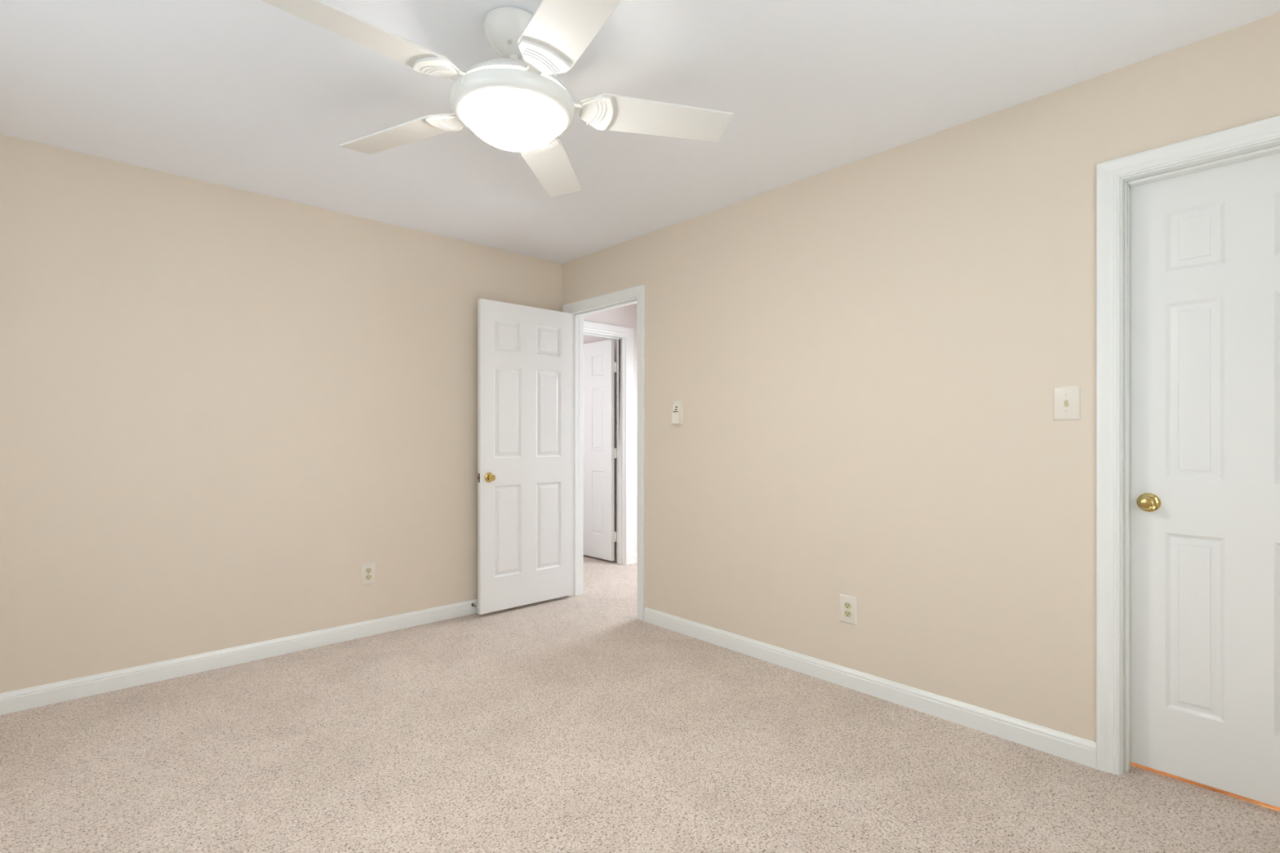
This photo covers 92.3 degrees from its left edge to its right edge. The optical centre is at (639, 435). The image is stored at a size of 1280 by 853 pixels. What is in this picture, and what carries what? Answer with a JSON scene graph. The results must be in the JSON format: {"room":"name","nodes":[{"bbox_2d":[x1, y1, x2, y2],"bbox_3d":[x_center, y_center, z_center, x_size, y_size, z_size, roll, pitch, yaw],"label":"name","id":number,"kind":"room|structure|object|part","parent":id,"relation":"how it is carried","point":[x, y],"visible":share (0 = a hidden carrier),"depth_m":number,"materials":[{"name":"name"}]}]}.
{"room":"empty bedroom","nodes":[
{"label":"empty bedroom","id":0,"kind":"room"},
{"bbox_2d":[0,133,562,693],"bbox_3d":[-1.943,-0.047,3.354,3.624,2.440,0.115,0,0,-43],"label":"wall","id":1,"kind":"structure","parent":0,"point":[220,405],"depth_m":3.09,"materials":[{"name":"beige paint"}]},
{"bbox_2d":[0,599,477,715],"bbox_3d":[-1.857,1.129,3.344,3.508,0.087,0.016,0,0,-43],"label":"baseboard","id":2,"kind":"structure","parent":1,"relation":"attached to","point":[16,700],"depth_m":3.07,"materials":[{"name":"white paint"}]},
{"bbox_2d":[360,562,375,585],"bbox_3d":[-1.590,0.812,3.595,0.082,0.122,0.009,0,0,-43],"label":"wall outlet","id":3,"kind":"object","parent":1,"relation":"attached to","point":[367,571],"visible":1,"depth_m":3.59,"materials":[{"name":"beige plastic"}]},
{"bbox_2d":[365,574,371,580],"bbox_3d":[-1.588,0.832,3.594,0.034,0.028,0.003,0,0,-43],"label":"receptacle","id":4,"kind":"object","parent":3,"relation":"attached to","point":[368,577],"depth_m":3.59,"materials":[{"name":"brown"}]},
{"bbox_2d":[365,568,371,573],"bbox_3d":[-1.588,0.792,3.594,0.034,0.028,0.003,0,0,-43],"label":"receptacle","id":5,"kind":"object","parent":3,"relation":"attached to","point":[367,570],"depth_m":3.59,"materials":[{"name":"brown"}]},
{"bbox_2d":[582,334,617,560],"bbox_3d":[-1.037,-0.047,6.147,2.615,2.440,2.760,0,0,-43],"label":"wall","id":6,"kind":"structure","parent":0,"point":[586,339],"depth_m":5.75,"materials":[{"name":"white paint"}]},
{"bbox_2d":[582,303,636,553],"bbox_3d":[-0.122,-0.047,5.652,1.942,2.440,0.115,0,0,-43],"label":"wall","id":7,"kind":"structure","parent":0,"point":[624,316],"depth_m":5.63,"materials":[{"name":"white paint"}]},
{"bbox_2d":[582,339,617,560],"bbox_3d":[-0.471,0.137,5.886,0.061,2.028,0.713,0,0,-43],"label":"door","id":8,"kind":"structure","parent":7,"relation":"in","point":[599,366],"depth_m":5.74,"materials":[{"name":"white paint"}]},
{"bbox_2d":[582,320,633,564],"bbox_3d":[-0.434,0.098,5.351,0.909,2.149,0.133,0,0,-43],"label":"door frame","id":9,"kind":"structure","parent":7,"relation":"attached to","point":[624,335],"depth_m":5.59,"materials":[{"name":"white paint"}]},
{"bbox_2d":[633,553,636,563],"bbox_3d":[0.246,1.129,5.902,0.832,0.087,0.016,0,0,-43],"label":"baseboard","id":10,"kind":"structure","parent":7,"relation":"attached to","point":[634,554],"depth_m":5.63,"materials":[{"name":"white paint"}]},
{"bbox_2d":[0,554,1279,852],"bbox_3d":[-0.611,1.203,3.427,5.680,0.060,7.335,0,0,-43],"label":"floor","id":11,"kind":"structure","parent":0,"point":[580,723],"depth_m":2.17,"materials":[{"name":"carpet"}]},
{"bbox_2d":[0,0,1279,263],"bbox_3d":[-0.538,-1.297,3.348,5.680,0.060,7.750,0,0,-43],"label":"ceiling","id":12,"kind":"structure","parent":0,"point":[257,96],"depth_m":2.25,"materials":[{"name":"white paint"}]},
{"bbox_2d":[260,0,733,197],"bbox_3d":[-0.412,-1.081,1.868,1.309,0.371,1.342,0,0,-43],"label":"ceiling fan","id":13,"kind":"object","parent":12,"relation":"hanging from","point":[515,101],"visible":1,"depth_m":1.81,"materials":[{"name":"white metal"}]},
{"bbox_3d":[-0.691,-1.023,1.570,0.153,0.048,0.484,0,0,42],"label":"blade","id":14,"kind":"part","parent":13,"relation":"part of","materials":[{"name":"white wood"}]},
{"bbox_3d":[-0.797,-1.023,2.084,0.484,0.048,0.153,0,0,24],"label":"blade","id":15,"kind":"part","parent":13,"relation":"part of","materials":[{"name":"white wood"}]},
{"bbox_3d":[-0.516,-1.028,1.768,0.067,0.011,0.048,0,0,-43],"label":"bracket arm","id":16,"kind":"part","parent":13,"relation":"part of","materials":[{"name":"white metal"}]},
{"bbox_3d":[-0.391,-0.942,1.900,0.326,0.092,0.326,0,0,-43],"label":"lamp shade","id":17,"kind":"part","parent":13,"relation":"part of","materials":[{"name":"white glass"}]},
{"bbox_3d":[-0.302,-1.028,1.741,0.048,0.011,0.064,0,0,-29],"label":"bracket arm","id":18,"kind":"part","parent":13,"relation":"part of","materials":[{"name":"white metal"}]},
{"bbox_3d":[-0.341,-1.023,2.344,0.153,0.048,0.484,0,0,6],"label":"blade","id":19,"kind":"part","parent":13,"relation":"part of","materials":[{"name":"white wood"}]},
{"bbox_3d":[-0.170,-1.023,1.512,0.153,0.048,0.484,0,0,-30],"label":"blade","id":20,"kind":"part","parent":13,"relation":"part of","materials":[{"name":"white wood"}]},
{"bbox_3d":[-0.212,-1.028,1.935,0.064,0.011,0.048,0,0,-11],"label":"bracket arm","id":21,"kind":"part","parent":13,"relation":"part of","materials":[{"name":"white metal"}]},
{"bbox_3d":[0.046,-1.023,1.990,0.484,0.048,0.153,0,0,-12],"label":"blade","id":22,"kind":"part","parent":13,"relation":"part of","materials":[{"name":"white wood"}]},
{"bbox_2d":[562,12,1279,742],"bbox_3d":[0.788,-0.047,3.148,0.113,2.440,5.028,0,0,-43],"label":"wall","id":23,"kind":"structure","parent":0,"point":[865,357],"depth_m":2.64,"materials":[{"name":"beige paint"}]},
{"bbox_2d":[477,298,572,614],"bbox_3d":[-0.765,0.137,4.196,0.749,2.028,0.136,0,0,-43],"label":"door","id":24,"kind":"structure","parent":23,"relation":"in","point":[525,353],"depth_m":4.16,"materials":[{"name":"white paint"}]},
{"bbox_3d":[-0.957,0.274,3.957,0.043,0.043,0.044,0,0,-43],"label":"knob","id":25,"kind":"part","parent":24,"relation":"part of","materials":[{"name":"gold metal"}]},
{"bbox_2d":[562,284,644,621],"bbox_3d":[-0.220,0.110,4.242,0.151,2.126,0.867,0,0,-43],"label":"door frame","id":26,"kind":"structure","parent":23,"relation":"attached to","point":[634,295],"depth_m":4.31,"materials":[{"name":"white paint"}]},
{"bbox_2d":[671,400,683,424],"bbox_3d":[0.223,-0.134,3.655,0.030,0.140,0.066,0,0,-43],"label":"cradle","id":27,"kind":"object","parent":23,"relation":"attached to","point":[681,414],"visible":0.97,"depth_m":3.63,"materials":[{"name":"white plastic"}]},
{"bbox_2d":[671,401,681,423],"bbox_3d":[0.220,-0.133,3.653,0.029,0.130,0.058,0,0,-43],"label":"remote","id":28,"kind":"object","parent":27,"relation":"in","point":[677,406],"visible":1,"depth_m":3.64,"materials":[{"name":"white plastic"}]},
{"bbox_2d":[839,594,857,625],"bbox_3d":[0.969,0.813,2.862,0.009,0.128,0.089,0,0,-43],"label":"wall outlet","id":29,"kind":"object","parent":23,"relation":"attached to","point":[847,604],"visible":1,"depth_m":2.86,"materials":[{"name":"beige plastic"}]},
{"bbox_2d":[844,610,851,617],"bbox_3d":[0.967,0.833,2.861,0.003,0.028,0.034,0,0,-43],"label":"receptacle","id":30,"kind":"object","parent":29,"relation":"attached to","point":[846,613],"depth_m":2.86,"materials":[{"name":"brown plastic"}]},
{"bbox_2d":[844,602,851,608],"bbox_3d":[0.967,0.793,2.861,0.003,0.028,0.034,0,0,-43],"label":"receptacle","id":31,"kind":"object","parent":29,"relation":"attached to","point":[846,605],"depth_m":2.86,"materials":[{"name":"brown plastic"}]},
{"bbox_2d":[644,607,1096,768],"bbox_3d":[0.819,1.129,3.020,0.016,0.087,2.328,0,0,-43],"label":"baseboard","id":32,"kind":"structure","parent":23,"relation":"attached to","point":[1059,744],"depth_m":2.67,"materials":[{"name":"white paint"}]},
{"bbox_2d":[1053,386,1079,420],"bbox_3d":[1.546,-0.116,2.230,0.020,0.123,0.083,0,0,-43],"label":"light switch","id":33,"kind":"object","parent":23,"relation":"attached to","point":[1066,399],"visible":1,"depth_m":2.23,"materials":[{"name":"beige plastic"}]},
{"bbox_2d":[1096,115,1279,775],"bbox_3d":[1.907,0.110,1.925,0.134,2.126,0.755,0,0,-43],"label":"door frame","id":34,"kind":"structure","parent":23,"relation":"attached to","point":[1115,178],"depth_m":2.13,"materials":[{"name":"white paint"}]},
{"bbox_2d":[1130,152,1279,808],"bbox_3d":[1.923,0.137,1.940,0.088,2.028,0.610,0,0,-43],"label":"door","id":35,"kind":"structure","parent":23,"relation":"in","point":[1205,245],"depth_m":2.02,"materials":[{"name":"white paint"}]},
{"bbox_3d":[1.740,0.233,2.107,0.044,0.043,0.043,0,0,-43],"label":"knob","id":36,"kind":"part","parent":35,"relation":"part of","materials":[{"name":"gold metal"}]},
{"bbox_2d":[1130,761,1279,811],"bbox_3d":[2.443,1.205,2.487,1.436,0.056,1.940,0,0,-43],"label":"floor","id":37,"kind":"structure","parent":0,"point":[1160,772],"depth_m":2.05,"materials":[{"name":"brown wood"}]}
]}

